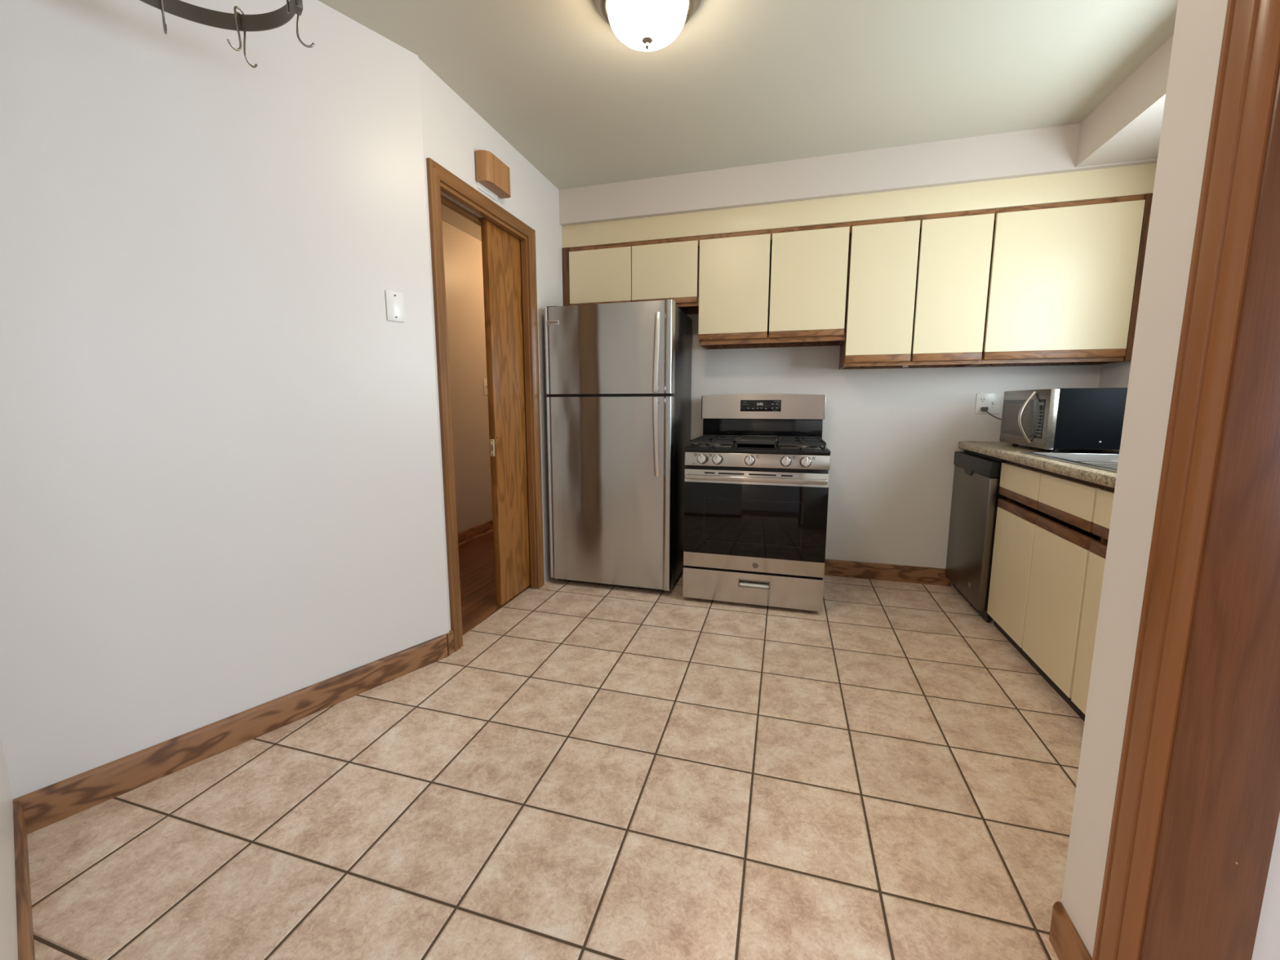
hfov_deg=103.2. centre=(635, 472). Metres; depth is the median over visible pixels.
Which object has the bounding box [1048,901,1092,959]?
baseboard
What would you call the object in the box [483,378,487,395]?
light switch
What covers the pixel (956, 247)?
upper cabinet
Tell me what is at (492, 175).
door chime
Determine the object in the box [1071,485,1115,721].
base cabinet
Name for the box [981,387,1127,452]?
microwave oven
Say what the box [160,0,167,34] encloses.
hook
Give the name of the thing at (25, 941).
baseboard
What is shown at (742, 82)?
ceiling
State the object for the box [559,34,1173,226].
soffit
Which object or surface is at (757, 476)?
gas range
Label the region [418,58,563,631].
wall
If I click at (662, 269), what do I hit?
upper cabinet
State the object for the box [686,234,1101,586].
wall
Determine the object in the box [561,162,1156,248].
fascia
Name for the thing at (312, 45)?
hook
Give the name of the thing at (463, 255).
wall
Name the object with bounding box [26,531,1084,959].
floor
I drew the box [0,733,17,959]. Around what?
wall
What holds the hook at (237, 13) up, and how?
hanging from the pot rack
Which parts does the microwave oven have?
power cord, handle, door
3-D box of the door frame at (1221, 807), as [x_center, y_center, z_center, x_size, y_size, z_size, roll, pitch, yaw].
[0.891,-0.017,0.741,0.145,2.100,0.095,2,8,16]
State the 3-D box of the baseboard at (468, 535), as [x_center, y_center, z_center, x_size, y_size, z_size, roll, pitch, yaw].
[-1.290,0.473,4.529,0.028,0.100,4.060,2,8,16]
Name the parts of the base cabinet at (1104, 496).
door, finger pull, finger pull, drawer, rail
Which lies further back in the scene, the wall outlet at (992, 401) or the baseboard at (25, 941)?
the wall outlet at (992, 401)
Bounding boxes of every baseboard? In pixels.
[13,634,447,834]
[13,800,35,959]
[445,630,454,655]
[457,520,493,546]
[824,559,951,586]
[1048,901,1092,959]
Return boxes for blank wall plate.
[385,289,404,322]
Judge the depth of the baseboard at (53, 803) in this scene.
1.64 m
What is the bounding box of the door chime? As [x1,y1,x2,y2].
[475,150,511,199]
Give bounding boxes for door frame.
[426,157,544,652]
[1092,0,1279,959]
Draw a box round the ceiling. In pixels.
[317,0,1177,240]
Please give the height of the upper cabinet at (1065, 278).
0.790 m
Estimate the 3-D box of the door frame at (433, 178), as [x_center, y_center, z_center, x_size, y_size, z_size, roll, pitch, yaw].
[-0.771,-0.286,2.645,0.140,2.118,0.910,2,8,16]
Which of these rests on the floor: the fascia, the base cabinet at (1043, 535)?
the base cabinet at (1043, 535)
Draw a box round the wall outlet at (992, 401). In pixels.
[974,392,1000,413]
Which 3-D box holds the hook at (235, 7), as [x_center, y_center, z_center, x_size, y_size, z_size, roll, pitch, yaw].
[-1.034,-1.151,1.312,0.005,0.114,0.055,2,8,14]
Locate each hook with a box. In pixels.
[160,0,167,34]
[226,5,244,51]
[235,12,257,67]
[286,0,314,48]
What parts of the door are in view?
latch plate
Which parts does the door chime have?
backing plate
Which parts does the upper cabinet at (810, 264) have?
finger pull, door, rail, rail, finger pull, door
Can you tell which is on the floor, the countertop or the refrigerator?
the refrigerator
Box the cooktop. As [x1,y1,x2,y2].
[684,441,831,455]
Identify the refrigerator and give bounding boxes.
[544,299,692,591]
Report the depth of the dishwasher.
2.73 m
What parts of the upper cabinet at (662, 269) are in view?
door, finger pull, rail, finger pull, door, rail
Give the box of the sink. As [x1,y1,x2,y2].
[1020,451,1119,472]
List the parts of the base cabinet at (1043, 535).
door, finger pull, finger pull, drawer, rail, door, finger pull, finger pull, drawer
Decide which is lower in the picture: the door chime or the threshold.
the threshold
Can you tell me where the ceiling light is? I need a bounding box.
[593,0,701,51]
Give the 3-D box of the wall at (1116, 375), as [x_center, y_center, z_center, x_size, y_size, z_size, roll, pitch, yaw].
[2.303,-0.335,1.661,0.120,2.478,2.435,2,8,16]
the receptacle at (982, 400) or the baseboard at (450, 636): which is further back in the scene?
the receptacle at (982, 400)
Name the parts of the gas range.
knob, knob, knob, drawer, pull frame, oven door, handle, control panel, display panel, knob, knob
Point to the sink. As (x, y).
(1104, 461)
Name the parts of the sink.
bowl, bowl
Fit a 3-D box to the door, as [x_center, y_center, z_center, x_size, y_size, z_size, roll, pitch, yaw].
[-0.658,-0.321,3.050,0.036,2.035,0.770,2,8,16]
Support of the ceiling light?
attached to the ceiling
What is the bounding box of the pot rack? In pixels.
[139,0,302,31]
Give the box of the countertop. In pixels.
[958,440,1119,488]
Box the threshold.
[462,585,530,635]
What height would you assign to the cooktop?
0.031 m
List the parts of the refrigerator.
door, freezer door, handle, handle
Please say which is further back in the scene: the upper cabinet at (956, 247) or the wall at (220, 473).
the upper cabinet at (956, 247)
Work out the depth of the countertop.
2.19 m
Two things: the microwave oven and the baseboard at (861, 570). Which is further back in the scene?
the baseboard at (861, 570)
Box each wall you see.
[0,0,448,799]
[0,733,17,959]
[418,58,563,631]
[442,220,492,533]
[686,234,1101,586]
[1098,360,1131,387]
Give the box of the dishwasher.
[945,449,1007,622]
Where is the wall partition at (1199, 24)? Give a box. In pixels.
[1061,0,1279,959]
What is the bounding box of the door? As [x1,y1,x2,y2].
[480,218,530,605]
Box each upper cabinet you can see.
[561,235,700,314]
[697,222,851,349]
[839,208,995,369]
[965,193,1152,367]
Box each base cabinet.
[986,460,1103,716]
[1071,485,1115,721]
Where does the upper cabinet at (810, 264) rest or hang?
attached to the wall at (892, 436)
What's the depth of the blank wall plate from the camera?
1.99 m
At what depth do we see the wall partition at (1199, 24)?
0.88 m
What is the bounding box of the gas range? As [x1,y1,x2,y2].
[682,393,831,612]
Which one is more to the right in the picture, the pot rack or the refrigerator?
the refrigerator
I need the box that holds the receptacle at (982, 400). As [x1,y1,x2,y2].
[979,397,986,403]
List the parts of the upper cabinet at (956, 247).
finger pull, door, rail, rail, finger pull, door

